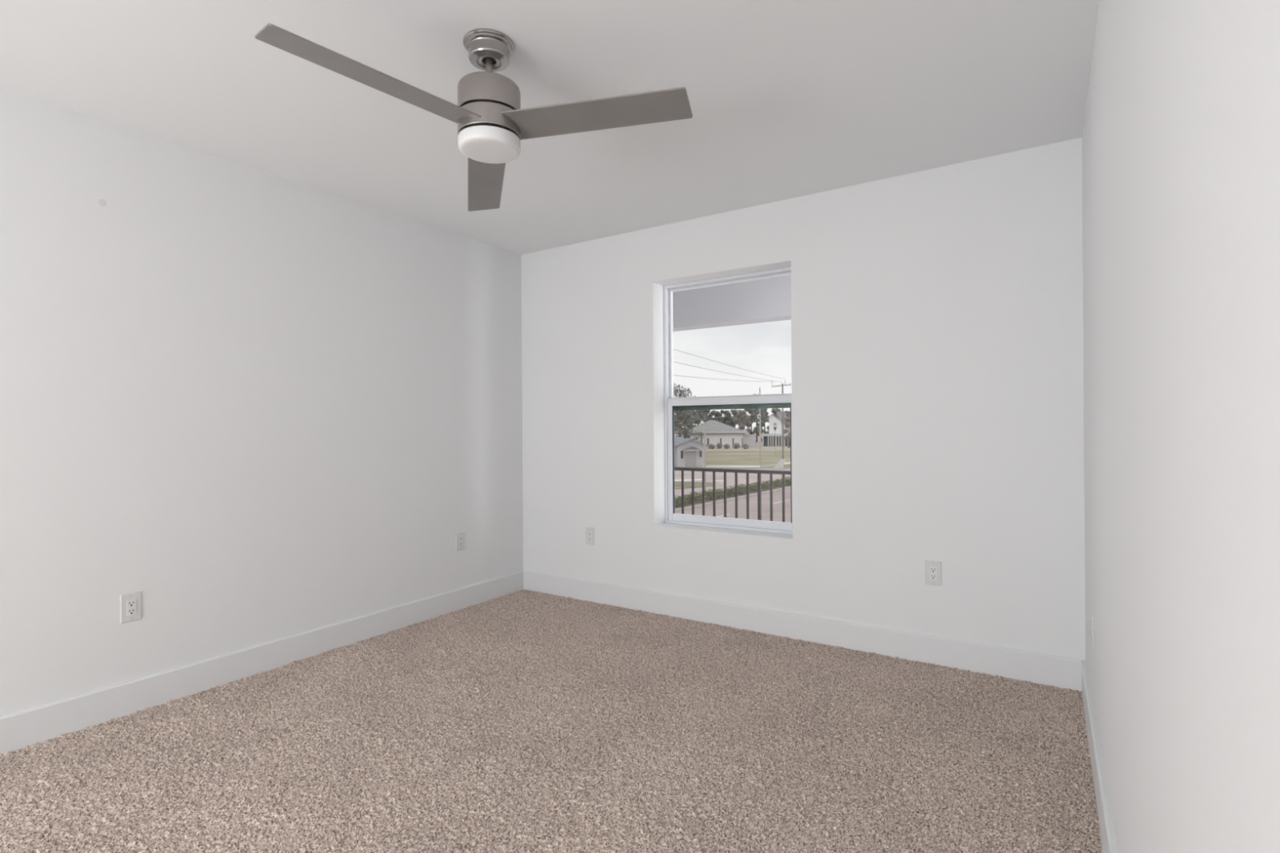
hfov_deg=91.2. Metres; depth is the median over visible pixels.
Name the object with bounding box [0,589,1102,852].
floor
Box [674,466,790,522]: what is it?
balcony railing
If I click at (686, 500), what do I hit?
hedge
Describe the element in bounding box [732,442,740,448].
shrub
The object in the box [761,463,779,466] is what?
sidewalk
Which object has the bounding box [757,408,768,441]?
tree
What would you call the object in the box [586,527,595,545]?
wall outlet
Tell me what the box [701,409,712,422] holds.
tree
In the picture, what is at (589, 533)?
receptacle
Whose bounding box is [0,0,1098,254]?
ceiling
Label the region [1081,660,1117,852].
baseboard
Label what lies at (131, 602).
receptacle
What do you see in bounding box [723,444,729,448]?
shrub
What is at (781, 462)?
driveway
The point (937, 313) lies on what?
wall
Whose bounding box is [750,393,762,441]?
tree
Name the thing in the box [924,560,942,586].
wall outlet
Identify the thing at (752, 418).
tree
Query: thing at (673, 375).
power line
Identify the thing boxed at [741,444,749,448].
shrub
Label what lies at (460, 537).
receptacle
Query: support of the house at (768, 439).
on the ground
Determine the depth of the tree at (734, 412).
204.24 m
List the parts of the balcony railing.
rail, post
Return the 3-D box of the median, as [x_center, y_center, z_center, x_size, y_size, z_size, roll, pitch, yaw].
[41.257,5.171,94.085,23.800,0.120,319.346,0,0,33]
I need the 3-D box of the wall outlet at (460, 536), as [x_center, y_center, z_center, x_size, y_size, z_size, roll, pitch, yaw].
[-1.171,0.748,4.091,0.008,0.119,0.074,0,0,33]
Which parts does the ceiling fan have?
blade, blade, lamp shade, blade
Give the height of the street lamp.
6.170 m
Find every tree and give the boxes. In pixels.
[673,382,709,443]
[674,410,691,438]
[685,414,693,428]
[688,409,707,429]
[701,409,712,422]
[706,409,724,423]
[720,409,737,427]
[729,408,742,430]
[733,409,751,433]
[743,408,759,443]
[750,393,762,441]
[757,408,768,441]
[771,408,781,415]
[783,410,790,448]
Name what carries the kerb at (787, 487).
on the ground
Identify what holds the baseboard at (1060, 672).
attached to the wall at (937, 313)
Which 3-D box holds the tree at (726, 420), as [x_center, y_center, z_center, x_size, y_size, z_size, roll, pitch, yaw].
[27.684,0.058,199.810,6.370,10.838,5.783,0,0,33]
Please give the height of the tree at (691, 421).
10.935 m
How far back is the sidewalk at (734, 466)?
83.21 m
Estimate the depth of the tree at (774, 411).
213.83 m
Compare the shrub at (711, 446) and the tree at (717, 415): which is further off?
the tree at (717, 415)
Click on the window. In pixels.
(672, 404)
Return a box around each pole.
[703,422,707,493]
[756,387,764,462]
[771,383,791,458]
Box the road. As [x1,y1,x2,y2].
[675,488,791,522]
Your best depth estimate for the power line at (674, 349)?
71.92 m
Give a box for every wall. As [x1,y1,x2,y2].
[0,87,523,716]
[520,137,1085,661]
[1081,0,1279,852]
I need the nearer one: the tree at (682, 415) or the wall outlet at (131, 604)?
the wall outlet at (131, 604)
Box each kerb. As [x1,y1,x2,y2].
[674,479,702,481]
[675,486,791,511]
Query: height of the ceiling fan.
0.358 m
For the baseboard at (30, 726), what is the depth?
2.88 m
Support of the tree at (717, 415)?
on the ground
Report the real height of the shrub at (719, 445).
1.741 m
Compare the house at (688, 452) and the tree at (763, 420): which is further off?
the tree at (763, 420)
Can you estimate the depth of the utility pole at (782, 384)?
101.90 m
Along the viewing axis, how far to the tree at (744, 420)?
184.29 m
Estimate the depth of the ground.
66.55 m
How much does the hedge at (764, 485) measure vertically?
0.973 m
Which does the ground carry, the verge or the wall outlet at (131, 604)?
the verge
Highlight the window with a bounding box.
[663,266,792,534]
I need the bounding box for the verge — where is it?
[675,481,712,488]
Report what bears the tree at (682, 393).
on the ground
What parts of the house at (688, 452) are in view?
pane, garage door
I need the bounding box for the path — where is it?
[707,453,758,454]
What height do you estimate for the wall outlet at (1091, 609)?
0.119 m
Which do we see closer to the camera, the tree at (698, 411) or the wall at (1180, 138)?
the wall at (1180, 138)
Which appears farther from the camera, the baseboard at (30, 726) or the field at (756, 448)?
the field at (756, 448)
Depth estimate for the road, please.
41.39 m
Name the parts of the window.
sash, sash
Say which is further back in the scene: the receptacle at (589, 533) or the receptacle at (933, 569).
the receptacle at (589, 533)
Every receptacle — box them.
[126,598,136,616]
[458,535,462,546]
[587,531,591,541]
[929,565,937,580]
[1090,616,1092,637]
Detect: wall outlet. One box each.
[120,591,142,623]
[455,531,464,551]
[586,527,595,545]
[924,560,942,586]
[1090,608,1093,646]
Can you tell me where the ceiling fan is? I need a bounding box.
[254,23,692,211]
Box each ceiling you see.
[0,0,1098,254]
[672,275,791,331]
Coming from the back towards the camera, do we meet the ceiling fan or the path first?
the path
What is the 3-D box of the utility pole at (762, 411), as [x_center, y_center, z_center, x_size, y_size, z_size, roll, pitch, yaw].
[17.706,-0.181,91.947,1.004,11.114,0.973,0,0,33]
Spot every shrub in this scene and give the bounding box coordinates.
[707,444,715,448]
[715,442,722,448]
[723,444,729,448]
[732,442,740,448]
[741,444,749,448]
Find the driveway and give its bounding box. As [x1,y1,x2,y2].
[773,458,786,469]
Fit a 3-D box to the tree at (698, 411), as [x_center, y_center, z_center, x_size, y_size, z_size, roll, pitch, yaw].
[16.376,-0.996,174.787,5.187,12.789,6.074,0,0,33]
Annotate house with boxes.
[674,436,708,466]
[685,420,755,448]
[760,411,790,446]
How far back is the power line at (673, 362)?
71.03 m
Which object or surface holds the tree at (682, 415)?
on the ground
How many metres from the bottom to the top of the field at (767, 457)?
0.080 m
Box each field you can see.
[694,451,790,468]
[706,446,790,451]
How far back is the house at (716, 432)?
155.99 m
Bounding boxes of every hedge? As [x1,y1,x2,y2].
[675,489,706,507]
[699,476,791,500]
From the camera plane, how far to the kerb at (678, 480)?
63.04 m
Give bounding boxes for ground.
[674,430,791,503]
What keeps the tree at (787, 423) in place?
on the ground
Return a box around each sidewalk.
[702,465,759,467]
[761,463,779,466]
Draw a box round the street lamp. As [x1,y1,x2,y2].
[773,422,777,454]
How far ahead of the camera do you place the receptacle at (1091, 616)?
2.27 m
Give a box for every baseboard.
[0,570,524,754]
[523,570,1081,691]
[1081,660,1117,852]
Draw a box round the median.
[675,483,791,508]
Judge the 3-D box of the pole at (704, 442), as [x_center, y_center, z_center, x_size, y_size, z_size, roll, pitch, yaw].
[5.171,2.572,50.000,0.280,5.783,0.280,0,0,33]
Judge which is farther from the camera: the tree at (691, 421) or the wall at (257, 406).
the tree at (691, 421)
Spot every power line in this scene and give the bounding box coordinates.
[673,361,779,382]
[673,374,746,381]
[674,349,785,379]

